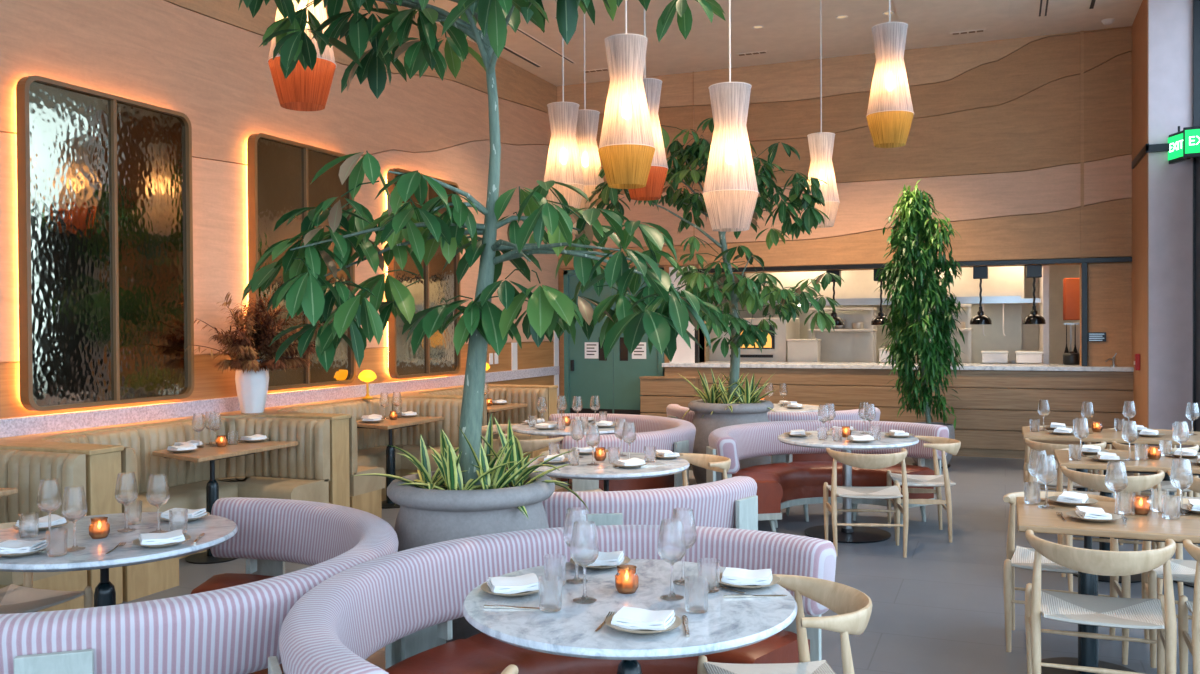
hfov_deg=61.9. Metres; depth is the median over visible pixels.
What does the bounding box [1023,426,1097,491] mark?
chair
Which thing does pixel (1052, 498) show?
plate
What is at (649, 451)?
water glass
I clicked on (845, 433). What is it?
candle holder
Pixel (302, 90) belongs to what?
pendant lamp
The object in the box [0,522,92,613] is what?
chair
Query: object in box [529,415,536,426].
water glass
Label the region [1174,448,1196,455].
folded napkin
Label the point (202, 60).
wall
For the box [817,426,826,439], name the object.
water glass
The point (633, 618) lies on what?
folded napkin
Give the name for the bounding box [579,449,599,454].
plate
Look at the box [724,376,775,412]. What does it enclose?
dracaena
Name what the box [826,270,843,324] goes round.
heat lamp
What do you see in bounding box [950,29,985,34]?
ceiling vent
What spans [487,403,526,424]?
table
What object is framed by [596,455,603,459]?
candle
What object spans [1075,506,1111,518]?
folded napkin
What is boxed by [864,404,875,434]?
wine glass
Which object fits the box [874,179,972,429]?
plant
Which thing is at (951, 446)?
chair
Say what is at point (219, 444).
candle holder
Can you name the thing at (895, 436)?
plate
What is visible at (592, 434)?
wine glass
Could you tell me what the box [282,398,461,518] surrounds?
seating
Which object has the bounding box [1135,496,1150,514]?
candle holder
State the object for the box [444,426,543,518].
dracaena
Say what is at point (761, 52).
ceiling vent
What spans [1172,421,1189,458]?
wine glass
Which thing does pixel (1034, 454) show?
wine glass
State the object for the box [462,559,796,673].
round table
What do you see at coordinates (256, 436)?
folded napkin
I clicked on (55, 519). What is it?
folded napkin
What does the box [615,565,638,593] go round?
candle holder
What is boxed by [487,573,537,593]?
folded napkin
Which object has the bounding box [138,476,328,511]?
seat cushion
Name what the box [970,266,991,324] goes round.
heat lamp
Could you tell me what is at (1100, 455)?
folded napkin
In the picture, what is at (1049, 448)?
chair
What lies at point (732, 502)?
banquette
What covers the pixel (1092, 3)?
linear air slot
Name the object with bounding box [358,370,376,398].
mushroom lamp
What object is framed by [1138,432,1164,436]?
plate
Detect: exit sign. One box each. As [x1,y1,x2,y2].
[1168,126,1190,163]
[1183,126,1199,157]
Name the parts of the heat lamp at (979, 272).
coiled cord, lamp shade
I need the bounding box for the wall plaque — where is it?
[1087,332,1105,341]
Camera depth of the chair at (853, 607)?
3.44 m
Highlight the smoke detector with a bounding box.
[1101,18,1114,24]
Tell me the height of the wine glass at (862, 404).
0.247 m
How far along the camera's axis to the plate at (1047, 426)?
8.19 m
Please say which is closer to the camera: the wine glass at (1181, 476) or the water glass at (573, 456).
the wine glass at (1181, 476)
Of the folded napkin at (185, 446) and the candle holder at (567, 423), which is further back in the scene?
the candle holder at (567, 423)
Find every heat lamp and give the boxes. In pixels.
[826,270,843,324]
[871,269,889,324]
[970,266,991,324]
[1023,265,1045,323]
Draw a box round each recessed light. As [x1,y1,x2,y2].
[752,25,763,28]
[835,15,847,18]
[882,11,894,14]
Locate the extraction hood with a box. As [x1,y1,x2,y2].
[745,266,1023,305]
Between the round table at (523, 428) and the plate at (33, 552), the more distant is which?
the round table at (523, 428)
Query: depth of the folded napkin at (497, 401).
11.17 m
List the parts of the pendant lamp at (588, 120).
cord, lamp shade, lamp shade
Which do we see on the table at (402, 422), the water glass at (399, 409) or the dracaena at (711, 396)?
the water glass at (399, 409)
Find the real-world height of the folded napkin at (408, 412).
0.040 m
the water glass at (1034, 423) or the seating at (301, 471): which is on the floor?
the seating at (301, 471)
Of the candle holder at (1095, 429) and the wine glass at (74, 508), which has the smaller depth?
the wine glass at (74, 508)
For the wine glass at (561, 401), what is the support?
on the round table at (523, 428)
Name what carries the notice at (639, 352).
attached to the door at (627, 371)
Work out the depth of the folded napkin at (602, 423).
8.55 m
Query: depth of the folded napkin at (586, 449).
6.78 m
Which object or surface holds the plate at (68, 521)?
on the round table at (217, 530)
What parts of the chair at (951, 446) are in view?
leg, leg, woven cord seat, leg, curved backrest, leg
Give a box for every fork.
[106,542,125,553]
[595,611,616,631]
[720,586,744,593]
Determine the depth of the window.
10.11 m
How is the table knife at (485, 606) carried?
on the round table at (728, 624)
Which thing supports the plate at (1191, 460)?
on the table at (1150, 466)
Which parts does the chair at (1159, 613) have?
leg, leg, woven cord seat, curved backrest, leg, leg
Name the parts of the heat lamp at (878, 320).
lamp shade, coiled cord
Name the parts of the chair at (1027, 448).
leg, leg, woven cord seat, leg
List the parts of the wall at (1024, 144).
door frame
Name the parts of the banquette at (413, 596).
support plate, support plate, leather seat, support plate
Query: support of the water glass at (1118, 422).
on the table at (1107, 435)
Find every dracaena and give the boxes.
[355,434,467,489]
[394,430,499,505]
[400,430,524,515]
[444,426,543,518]
[456,413,528,481]
[470,417,589,511]
[679,369,743,418]
[693,369,726,403]
[701,377,744,418]
[719,373,759,401]
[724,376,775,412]
[726,373,777,401]
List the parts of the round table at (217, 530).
rod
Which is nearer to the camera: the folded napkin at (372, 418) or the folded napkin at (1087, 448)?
the folded napkin at (1087, 448)
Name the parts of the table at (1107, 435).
fixing plate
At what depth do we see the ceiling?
11.62 m
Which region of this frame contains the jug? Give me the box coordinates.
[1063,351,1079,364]
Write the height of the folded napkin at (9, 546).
0.040 m
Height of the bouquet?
0.725 m
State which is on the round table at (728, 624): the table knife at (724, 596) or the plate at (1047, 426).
the table knife at (724, 596)
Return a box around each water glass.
[18,512,38,537]
[46,528,67,556]
[124,500,141,524]
[169,509,187,533]
[228,431,237,444]
[394,407,401,417]
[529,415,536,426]
[538,575,561,611]
[544,554,565,585]
[549,442,559,454]
[557,417,564,429]
[568,449,578,465]
[580,416,587,427]
[599,411,606,421]
[608,447,619,462]
[644,446,655,461]
[684,576,708,612]
[698,558,719,592]
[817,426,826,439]
[832,427,841,440]
[871,426,880,439]
[1024,482,1039,503]
[1030,419,1039,431]
[1069,444,1080,459]
[1114,418,1124,430]
[1117,491,1135,514]
[1135,443,1147,459]
[1151,489,1168,511]
[1159,440,1171,455]
[1161,495,1179,518]
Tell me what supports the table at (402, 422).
on the floor
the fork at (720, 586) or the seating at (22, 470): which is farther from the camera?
the seating at (22, 470)
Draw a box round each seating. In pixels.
[0,450,86,610]
[45,417,329,601]
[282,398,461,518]
[422,388,547,468]
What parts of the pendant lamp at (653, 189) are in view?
cord, lamp shade, lamp shade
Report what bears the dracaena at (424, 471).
in the round planter at (425, 516)
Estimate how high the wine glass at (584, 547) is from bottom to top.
0.247 m
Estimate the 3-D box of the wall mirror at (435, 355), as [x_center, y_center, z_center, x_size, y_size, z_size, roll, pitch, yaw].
[-1.918,-0.666,10.937,0.114,2.185,1.350,0,1,22]
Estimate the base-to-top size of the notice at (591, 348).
0.230 m
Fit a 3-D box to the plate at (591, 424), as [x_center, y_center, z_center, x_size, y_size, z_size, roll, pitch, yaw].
[0.035,0.763,8.607,0.220,0.022,0.220,0,1,28]
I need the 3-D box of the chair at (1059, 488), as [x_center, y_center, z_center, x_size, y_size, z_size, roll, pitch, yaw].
[3.433,1.157,6.874,0.563,0.735,0.518,0,1,22]
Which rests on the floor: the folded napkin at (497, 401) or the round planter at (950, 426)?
the round planter at (950, 426)
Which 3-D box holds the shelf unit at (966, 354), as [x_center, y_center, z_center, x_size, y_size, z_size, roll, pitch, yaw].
[4.805,0.045,13.915,0.700,0.985,0.400,0,1,22]
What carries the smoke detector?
attached to the ceiling
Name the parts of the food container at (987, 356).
lid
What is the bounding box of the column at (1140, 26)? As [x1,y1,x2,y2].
[1132,0,1148,475]
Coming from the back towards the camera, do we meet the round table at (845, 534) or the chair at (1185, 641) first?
the round table at (845, 534)
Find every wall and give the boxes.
[0,0,557,418]
[0,439,123,606]
[222,411,350,506]
[388,394,462,398]
[488,384,557,438]
[557,26,1131,413]
[705,265,1079,363]
[1038,266,1048,363]
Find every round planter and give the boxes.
[387,469,554,642]
[688,399,773,483]
[912,422,954,467]
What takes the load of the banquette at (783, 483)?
on the floor
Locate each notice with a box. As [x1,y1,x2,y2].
[585,342,598,358]
[632,342,645,358]
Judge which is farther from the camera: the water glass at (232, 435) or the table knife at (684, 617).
the water glass at (232, 435)
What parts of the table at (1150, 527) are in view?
rod, fixing plate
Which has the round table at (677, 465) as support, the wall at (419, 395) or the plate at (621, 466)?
the plate at (621, 466)
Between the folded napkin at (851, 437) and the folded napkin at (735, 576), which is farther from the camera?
the folded napkin at (851, 437)
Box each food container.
[786,339,820,361]
[878,348,894,361]
[981,351,1007,362]
[1015,351,1042,362]
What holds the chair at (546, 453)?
on the floor
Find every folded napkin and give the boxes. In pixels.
[0,540,45,553]
[15,514,66,527]
[139,529,184,544]
[161,508,206,518]
[167,444,196,450]
[174,440,201,445]
[240,434,266,439]
[361,414,381,417]
[362,416,380,420]
[402,411,416,414]
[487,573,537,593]
[490,400,506,402]
[525,418,544,422]
[535,423,556,427]
[544,454,564,461]
[572,447,598,451]
[587,551,623,565]
[595,421,612,425]
[611,606,675,629]
[614,458,644,465]
[656,450,679,456]
[721,567,771,584]
[779,401,796,403]
[787,403,801,406]
[790,430,804,434]
[832,426,853,429]
[848,435,873,439]
[889,430,908,435]
[1050,423,1065,427]
[1053,427,1072,432]
[1057,491,1087,502]
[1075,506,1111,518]
[1082,445,1100,451]
[1097,452,1119,459]
[1137,425,1146,429]
[1139,429,1158,434]
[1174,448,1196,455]
[1187,499,1199,510]
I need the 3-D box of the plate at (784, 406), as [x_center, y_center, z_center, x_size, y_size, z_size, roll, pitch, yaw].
[2.027,0.731,10.410,0.220,0.022,0.220,0,1,14]
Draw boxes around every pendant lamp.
[267,0,336,110]
[544,37,584,214]
[576,14,603,210]
[598,0,655,188]
[628,9,667,200]
[702,0,758,231]
[806,0,839,227]
[866,0,913,147]
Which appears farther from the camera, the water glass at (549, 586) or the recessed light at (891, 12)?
the recessed light at (891, 12)
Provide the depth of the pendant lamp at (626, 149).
6.33 m
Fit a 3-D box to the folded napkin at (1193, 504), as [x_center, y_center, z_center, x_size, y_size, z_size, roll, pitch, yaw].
[2.758,0.775,4.569,0.116,0.040,0.164,0,1,23]
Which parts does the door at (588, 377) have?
pull handle, kick plate, vision pane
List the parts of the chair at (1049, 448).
leg, woven cord seat, curved backrest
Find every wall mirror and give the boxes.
[16,75,193,410]
[247,133,355,390]
[387,168,460,378]
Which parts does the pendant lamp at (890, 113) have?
lamp shade, lamp shade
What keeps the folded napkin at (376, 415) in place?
on the plate
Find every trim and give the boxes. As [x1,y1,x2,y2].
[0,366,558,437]
[511,313,558,413]
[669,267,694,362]
[695,257,1131,365]
[1132,143,1169,168]
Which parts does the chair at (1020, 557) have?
leg, leg, woven cord seat, curved backrest, leg, leg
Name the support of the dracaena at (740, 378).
in the round planter at (720, 417)
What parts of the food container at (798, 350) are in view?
lid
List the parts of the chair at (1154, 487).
woven cord seat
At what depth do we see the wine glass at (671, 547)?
3.15 m
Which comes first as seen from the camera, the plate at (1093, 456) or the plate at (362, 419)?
the plate at (1093, 456)
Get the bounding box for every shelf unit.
[808,308,876,362]
[919,304,972,362]
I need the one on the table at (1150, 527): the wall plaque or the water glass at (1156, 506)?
the water glass at (1156, 506)
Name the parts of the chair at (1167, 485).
curved backrest, woven cord seat, leg, leg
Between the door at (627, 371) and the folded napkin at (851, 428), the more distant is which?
the door at (627, 371)
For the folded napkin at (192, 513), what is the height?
0.040 m
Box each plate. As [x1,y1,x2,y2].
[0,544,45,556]
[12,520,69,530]
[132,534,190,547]
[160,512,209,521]
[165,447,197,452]
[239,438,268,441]
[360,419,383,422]
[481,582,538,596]
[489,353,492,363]
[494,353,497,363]
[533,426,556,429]
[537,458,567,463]
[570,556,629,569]
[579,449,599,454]
[591,424,614,427]
[605,610,681,634]
[612,462,646,467]
[655,453,682,458]
[720,572,779,588]
[784,406,804,408]
[784,432,811,436]
[846,438,875,442]
[884,433,913,437]
[1044,425,1071,429]
[1048,430,1073,434]
[1048,496,1097,505]
[1066,511,1120,521]
[1082,449,1108,453]
[1089,455,1127,461]
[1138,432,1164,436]
[1167,451,1199,457]
[1183,504,1199,513]
[1190,459,1199,464]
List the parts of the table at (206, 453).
fixing plate, rod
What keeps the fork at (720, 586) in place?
on the round table at (728, 624)
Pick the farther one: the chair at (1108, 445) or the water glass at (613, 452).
the chair at (1108, 445)
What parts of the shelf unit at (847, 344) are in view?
post, post, shelf, shelf, post, post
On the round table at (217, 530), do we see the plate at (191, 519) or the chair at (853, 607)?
the plate at (191, 519)
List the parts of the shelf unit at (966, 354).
shelf, shelf, post, post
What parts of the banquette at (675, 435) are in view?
support plate, leather seat, striped backrest, support plate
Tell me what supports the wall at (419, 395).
on the floor
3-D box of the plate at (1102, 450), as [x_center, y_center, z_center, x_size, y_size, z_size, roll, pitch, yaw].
[3.274,0.765,6.669,0.220,0.022,0.220,0,1,32]
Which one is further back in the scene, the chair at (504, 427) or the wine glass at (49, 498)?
the chair at (504, 427)
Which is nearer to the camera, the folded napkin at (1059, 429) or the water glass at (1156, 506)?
the water glass at (1156, 506)
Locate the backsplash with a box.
[764,303,1021,363]
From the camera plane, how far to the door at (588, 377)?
14.18 m
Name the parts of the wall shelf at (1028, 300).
hanging rod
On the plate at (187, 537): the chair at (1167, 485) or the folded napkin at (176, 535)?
the folded napkin at (176, 535)
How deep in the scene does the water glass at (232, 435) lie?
7.46 m
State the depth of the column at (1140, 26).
10.86 m
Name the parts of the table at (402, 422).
fixing plate, rod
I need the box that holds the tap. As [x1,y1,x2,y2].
[1105,353,1116,366]
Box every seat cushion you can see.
[0,571,69,585]
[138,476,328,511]
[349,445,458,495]
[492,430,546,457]
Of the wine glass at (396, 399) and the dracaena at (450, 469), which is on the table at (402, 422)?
the wine glass at (396, 399)
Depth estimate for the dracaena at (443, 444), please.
4.71 m
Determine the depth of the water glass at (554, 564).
3.32 m
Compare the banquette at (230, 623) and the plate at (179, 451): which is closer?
the banquette at (230, 623)
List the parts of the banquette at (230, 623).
support plate, leather seat, support plate, support plate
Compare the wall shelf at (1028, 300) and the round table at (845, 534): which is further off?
the wall shelf at (1028, 300)
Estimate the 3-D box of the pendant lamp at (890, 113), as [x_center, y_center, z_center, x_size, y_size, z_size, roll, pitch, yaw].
[2.313,-2.537,7.985,0.372,2.010,0.372,0,1,22]
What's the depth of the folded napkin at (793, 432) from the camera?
7.74 m
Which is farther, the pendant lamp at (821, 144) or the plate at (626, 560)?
the pendant lamp at (821, 144)
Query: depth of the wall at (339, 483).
7.84 m
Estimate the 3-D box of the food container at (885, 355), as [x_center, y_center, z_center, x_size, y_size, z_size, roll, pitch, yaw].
[3.847,0.240,13.281,0.260,0.180,0.260,0,1,22]
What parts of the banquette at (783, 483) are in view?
support plate, support plate, leg, support plate, leg, striped backrest, leather seat, timber frame, leg, leg, leg, support plate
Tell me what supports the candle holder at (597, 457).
on the round table at (677, 465)
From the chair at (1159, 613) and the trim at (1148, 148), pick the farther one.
the trim at (1148, 148)
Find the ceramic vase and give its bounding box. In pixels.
[235,360,268,412]
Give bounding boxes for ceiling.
[407,0,1142,85]
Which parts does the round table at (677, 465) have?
rod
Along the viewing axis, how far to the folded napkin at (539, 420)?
8.86 m
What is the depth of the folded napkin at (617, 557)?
3.58 m
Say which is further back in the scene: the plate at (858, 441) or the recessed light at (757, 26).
the recessed light at (757, 26)
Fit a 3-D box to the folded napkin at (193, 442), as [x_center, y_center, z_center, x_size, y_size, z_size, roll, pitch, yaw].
[-3.002,0.780,7.290,0.116,0.040,0.164,0,1,26]
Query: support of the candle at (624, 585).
on the candle holder at (626, 586)
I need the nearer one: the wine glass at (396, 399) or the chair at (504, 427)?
the chair at (504, 427)
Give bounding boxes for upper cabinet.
[1063,278,1079,319]
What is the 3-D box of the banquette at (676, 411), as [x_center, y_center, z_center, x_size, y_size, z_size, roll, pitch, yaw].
[1.618,1.106,9.983,2.174,0.791,1.080,0,1,22]
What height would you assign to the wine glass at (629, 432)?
0.247 m
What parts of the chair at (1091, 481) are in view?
leg, leg, curved backrest, leg, leg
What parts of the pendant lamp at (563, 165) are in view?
cord, lamp shade, lamp shade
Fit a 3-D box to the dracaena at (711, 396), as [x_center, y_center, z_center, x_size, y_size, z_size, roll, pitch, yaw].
[1.008,0.518,9.153,0.490,0.493,0.469,-1,1,-27]
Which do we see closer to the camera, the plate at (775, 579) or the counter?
the plate at (775, 579)
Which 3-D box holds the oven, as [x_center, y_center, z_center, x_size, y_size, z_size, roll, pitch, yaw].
[2.279,0.584,14.709,1.120,1.720,1.040,0,1,22]
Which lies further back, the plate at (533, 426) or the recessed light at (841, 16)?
the recessed light at (841, 16)
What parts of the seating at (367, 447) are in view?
channelled backrest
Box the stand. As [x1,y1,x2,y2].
[639,376,699,416]
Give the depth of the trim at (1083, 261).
12.08 m
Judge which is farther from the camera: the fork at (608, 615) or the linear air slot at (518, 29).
the linear air slot at (518, 29)
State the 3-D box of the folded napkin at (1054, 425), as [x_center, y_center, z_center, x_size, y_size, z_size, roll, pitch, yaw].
[3.754,0.729,8.200,0.116,0.040,0.164,0,1,25]
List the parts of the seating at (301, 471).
channelled backrest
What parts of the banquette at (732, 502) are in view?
support plate, support plate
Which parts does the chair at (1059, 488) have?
leg, curved backrest, woven cord seat, leg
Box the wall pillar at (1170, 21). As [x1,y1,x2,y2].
[1149,0,1192,447]
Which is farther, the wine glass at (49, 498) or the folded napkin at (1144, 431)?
the folded napkin at (1144, 431)
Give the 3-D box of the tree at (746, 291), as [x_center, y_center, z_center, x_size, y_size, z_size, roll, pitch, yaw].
[1.159,-0.679,9.031,1.875,2.796,1.982,-1,1,-40]
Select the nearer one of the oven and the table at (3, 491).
the table at (3, 491)
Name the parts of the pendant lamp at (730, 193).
cord, lamp shade, lamp shade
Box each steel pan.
[835,319,844,328]
[852,323,862,328]
[952,322,964,328]
[1003,360,1022,363]
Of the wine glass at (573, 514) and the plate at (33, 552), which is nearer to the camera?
the wine glass at (573, 514)
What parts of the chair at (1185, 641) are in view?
leg, woven cord seat, curved backrest, leg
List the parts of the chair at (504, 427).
curved backrest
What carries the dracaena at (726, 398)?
in the round planter at (720, 417)
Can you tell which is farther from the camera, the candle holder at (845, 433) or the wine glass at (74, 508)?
the candle holder at (845, 433)
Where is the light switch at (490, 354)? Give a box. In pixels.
[489,353,497,363]
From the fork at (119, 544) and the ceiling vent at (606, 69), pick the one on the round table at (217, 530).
the fork at (119, 544)
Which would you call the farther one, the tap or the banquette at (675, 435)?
the tap
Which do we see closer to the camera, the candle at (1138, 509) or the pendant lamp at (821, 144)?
the candle at (1138, 509)
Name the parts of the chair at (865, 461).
leg, leg, woven cord seat, curved backrest, leg, leg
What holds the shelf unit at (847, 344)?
on the countertop
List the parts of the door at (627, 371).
vision pane, kick plate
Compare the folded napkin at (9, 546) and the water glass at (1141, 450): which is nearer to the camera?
the folded napkin at (9, 546)
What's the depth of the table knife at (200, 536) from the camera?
4.14 m
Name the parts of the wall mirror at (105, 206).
rippled glass, rippled glass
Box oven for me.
[709,318,799,361]
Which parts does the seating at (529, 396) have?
channelled backrest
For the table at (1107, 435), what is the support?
on the floor
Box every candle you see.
[93,528,105,536]
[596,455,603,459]
[619,580,634,591]
[1135,506,1146,512]
[1150,453,1158,457]
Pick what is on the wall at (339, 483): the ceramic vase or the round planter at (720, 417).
the ceramic vase
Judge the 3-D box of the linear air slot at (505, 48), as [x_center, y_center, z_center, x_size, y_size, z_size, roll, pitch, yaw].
[-1.465,-3.555,11.621,0.074,0.008,3.530,0,1,22]
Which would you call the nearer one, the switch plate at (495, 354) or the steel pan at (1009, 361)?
the switch plate at (495, 354)
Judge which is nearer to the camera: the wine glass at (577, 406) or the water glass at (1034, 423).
the water glass at (1034, 423)
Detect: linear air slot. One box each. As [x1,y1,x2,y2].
[503,46,541,67]
[508,23,574,63]
[1038,0,1043,16]
[1043,0,1049,16]
[1088,0,1096,9]
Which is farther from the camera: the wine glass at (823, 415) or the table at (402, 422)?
the table at (402, 422)
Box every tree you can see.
[238,0,725,489]
[585,118,843,403]
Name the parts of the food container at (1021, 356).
lid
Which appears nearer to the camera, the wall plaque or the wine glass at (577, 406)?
the wine glass at (577, 406)
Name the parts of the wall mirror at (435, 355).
rippled glass, rippled glass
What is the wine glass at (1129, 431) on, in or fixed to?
on the table at (1150, 466)
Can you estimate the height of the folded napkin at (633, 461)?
0.040 m
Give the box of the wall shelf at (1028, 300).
[809,298,1040,335]
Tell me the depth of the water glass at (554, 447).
6.58 m
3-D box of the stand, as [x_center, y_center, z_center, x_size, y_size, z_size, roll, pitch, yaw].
[0.940,1.001,13.492,0.790,0.930,0.230,0,1,22]
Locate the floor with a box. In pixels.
[118,444,1199,673]
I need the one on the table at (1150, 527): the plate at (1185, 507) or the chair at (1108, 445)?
the plate at (1185, 507)
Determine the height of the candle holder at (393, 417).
0.081 m
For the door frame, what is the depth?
9.99 m
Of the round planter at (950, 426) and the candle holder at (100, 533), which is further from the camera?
the round planter at (950, 426)
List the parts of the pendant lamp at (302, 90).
lamp shade, lamp shade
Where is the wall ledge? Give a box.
[0,385,506,449]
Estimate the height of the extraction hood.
0.935 m
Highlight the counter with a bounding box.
[662,361,1133,459]
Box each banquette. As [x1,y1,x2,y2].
[0,497,401,673]
[268,525,835,673]
[542,476,757,530]
[548,413,695,491]
[666,404,879,470]
[706,420,948,531]
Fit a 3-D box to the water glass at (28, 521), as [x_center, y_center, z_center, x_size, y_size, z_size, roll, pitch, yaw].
[-2.389,0.787,4.183,0.074,0.097,0.074,-1,1,-24]
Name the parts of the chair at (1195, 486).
leg, curved backrest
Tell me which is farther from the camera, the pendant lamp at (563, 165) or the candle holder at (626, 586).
the pendant lamp at (563, 165)
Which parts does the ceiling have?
access panel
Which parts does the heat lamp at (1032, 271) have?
lamp shade, coiled cord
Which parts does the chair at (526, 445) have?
curved backrest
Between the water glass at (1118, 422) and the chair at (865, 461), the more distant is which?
the water glass at (1118, 422)
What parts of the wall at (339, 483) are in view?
panel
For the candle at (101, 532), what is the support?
on the candle holder at (100, 533)
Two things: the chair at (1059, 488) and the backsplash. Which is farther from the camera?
the backsplash
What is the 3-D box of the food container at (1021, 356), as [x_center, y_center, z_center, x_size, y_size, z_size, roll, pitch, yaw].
[5.423,0.253,12.643,0.320,0.150,0.260,0,1,22]
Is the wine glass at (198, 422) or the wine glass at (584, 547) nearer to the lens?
the wine glass at (584, 547)
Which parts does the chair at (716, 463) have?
leg, curved backrest, leg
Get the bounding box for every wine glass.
[37,479,61,539]
[61,486,87,550]
[115,472,137,531]
[146,473,169,532]
[192,413,204,447]
[204,411,214,444]
[208,412,221,446]
[379,392,388,418]
[392,392,401,417]
[484,383,488,396]
[537,397,546,422]
[557,396,566,416]
[563,507,587,583]
[570,420,583,457]
[570,521,598,603]
[572,396,582,419]
[586,425,599,464]
[590,396,599,423]
[614,418,626,455]
[622,422,635,458]
[657,518,685,600]
[672,508,696,584]
[765,383,773,400]
[779,383,787,406]
[817,405,829,436]
[825,403,835,434]
[858,402,868,433]
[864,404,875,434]
[1028,449,1045,501]
[1036,454,1056,508]
[1037,400,1049,430]
[1073,418,1088,456]
[1081,402,1093,433]
[1105,461,1127,517]
[1122,421,1137,460]
[1123,401,1135,420]
[1170,459,1192,514]
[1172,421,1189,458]
[1186,403,1198,434]
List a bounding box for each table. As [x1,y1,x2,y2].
[0,488,17,496]
[0,512,237,606]
[152,441,297,563]
[357,417,444,508]
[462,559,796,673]
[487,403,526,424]
[512,420,614,491]
[527,452,689,490]
[769,404,818,411]
[777,430,918,542]
[1016,497,1199,673]
[1022,426,1199,494]
[1054,449,1199,587]
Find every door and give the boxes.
[569,275,613,413]
[613,275,657,414]
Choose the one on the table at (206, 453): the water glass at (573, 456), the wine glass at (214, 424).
the wine glass at (214, 424)
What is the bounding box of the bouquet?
[186,288,322,373]
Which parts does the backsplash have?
panel, panel, panel, panel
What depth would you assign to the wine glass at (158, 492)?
4.23 m
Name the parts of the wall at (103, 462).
panel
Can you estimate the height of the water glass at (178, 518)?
0.097 m
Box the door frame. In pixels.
[1196,157,1199,477]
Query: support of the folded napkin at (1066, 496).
on the plate at (1052, 498)
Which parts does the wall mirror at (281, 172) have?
rippled glass, rippled glass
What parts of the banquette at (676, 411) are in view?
striped backrest, leather seat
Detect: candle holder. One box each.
[89,517,109,538]
[216,435,226,446]
[389,411,397,419]
[563,416,570,425]
[594,447,605,460]
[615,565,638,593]
[841,426,850,436]
[1092,421,1102,431]
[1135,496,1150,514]
[1148,446,1160,459]
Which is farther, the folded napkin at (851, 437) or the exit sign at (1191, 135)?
the exit sign at (1191, 135)
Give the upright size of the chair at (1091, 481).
0.735 m
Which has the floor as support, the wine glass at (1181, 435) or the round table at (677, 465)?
the round table at (677, 465)
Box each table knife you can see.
[194,533,204,543]
[484,605,539,609]
[682,615,689,636]
[723,595,786,597]
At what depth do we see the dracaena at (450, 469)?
4.45 m
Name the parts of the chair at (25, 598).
curved backrest, leg, woven cord seat, leg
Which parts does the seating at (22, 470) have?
channelled backrest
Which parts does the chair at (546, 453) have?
curved backrest, woven cord seat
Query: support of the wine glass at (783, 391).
on the round table at (808, 408)
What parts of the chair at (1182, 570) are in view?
leg, leg, curved backrest, woven cord seat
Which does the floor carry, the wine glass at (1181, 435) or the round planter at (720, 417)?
the round planter at (720, 417)
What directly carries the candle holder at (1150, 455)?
on the table at (1150, 466)
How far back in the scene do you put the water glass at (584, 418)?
8.47 m
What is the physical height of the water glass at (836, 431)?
0.097 m
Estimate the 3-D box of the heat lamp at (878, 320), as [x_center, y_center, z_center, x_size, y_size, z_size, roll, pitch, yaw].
[3.626,-0.514,12.897,0.260,0.720,0.260,0,1,22]
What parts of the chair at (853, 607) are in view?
leg, woven cord seat, leg, curved backrest, leg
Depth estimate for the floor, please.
6.22 m
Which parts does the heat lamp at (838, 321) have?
coiled cord, lamp shade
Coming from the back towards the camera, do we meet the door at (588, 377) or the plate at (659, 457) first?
the door at (588, 377)
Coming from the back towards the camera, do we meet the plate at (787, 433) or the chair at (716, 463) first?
the plate at (787, 433)
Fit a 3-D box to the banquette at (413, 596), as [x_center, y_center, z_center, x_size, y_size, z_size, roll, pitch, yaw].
[-0.232,1.189,3.530,2.197,0.792,1.168,-1,1,-45]
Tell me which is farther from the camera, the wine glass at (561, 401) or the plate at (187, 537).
the wine glass at (561, 401)
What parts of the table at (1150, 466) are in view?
fixing plate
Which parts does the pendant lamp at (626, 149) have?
cord, lamp shade, lamp shade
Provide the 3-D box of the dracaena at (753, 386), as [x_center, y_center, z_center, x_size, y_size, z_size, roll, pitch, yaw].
[1.387,0.518,9.252,0.453,0.390,0.664,0,1,-5]
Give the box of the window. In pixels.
[1193,0,1199,430]
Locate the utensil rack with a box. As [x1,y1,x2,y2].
[1064,323,1079,352]
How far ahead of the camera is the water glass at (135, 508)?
4.43 m
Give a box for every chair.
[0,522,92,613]
[481,424,532,467]
[498,434,568,491]
[501,664,518,673]
[538,449,607,491]
[679,453,730,485]
[697,574,871,673]
[823,448,908,557]
[887,436,960,542]
[1003,491,1130,664]
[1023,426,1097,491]
[1025,438,1105,491]
[1025,530,1176,673]
[1056,448,1140,550]
[1060,466,1164,595]
[1107,428,1186,496]
[1112,441,1199,544]
[1141,498,1199,667]
[1153,452,1199,498]
[1165,470,1199,597]
[1178,539,1199,673]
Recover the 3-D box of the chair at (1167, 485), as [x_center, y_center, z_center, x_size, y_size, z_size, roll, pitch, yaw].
[4.078,1.147,7.346,0.563,0.735,0.518,0,1,22]
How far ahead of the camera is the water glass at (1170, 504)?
4.41 m
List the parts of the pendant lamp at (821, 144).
cord, lamp shade, lamp shade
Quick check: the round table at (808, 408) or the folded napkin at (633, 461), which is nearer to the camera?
the folded napkin at (633, 461)
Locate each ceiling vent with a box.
[581,68,608,72]
[736,51,768,55]
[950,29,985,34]
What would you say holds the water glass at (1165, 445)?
on the table at (1150, 466)
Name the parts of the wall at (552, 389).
panel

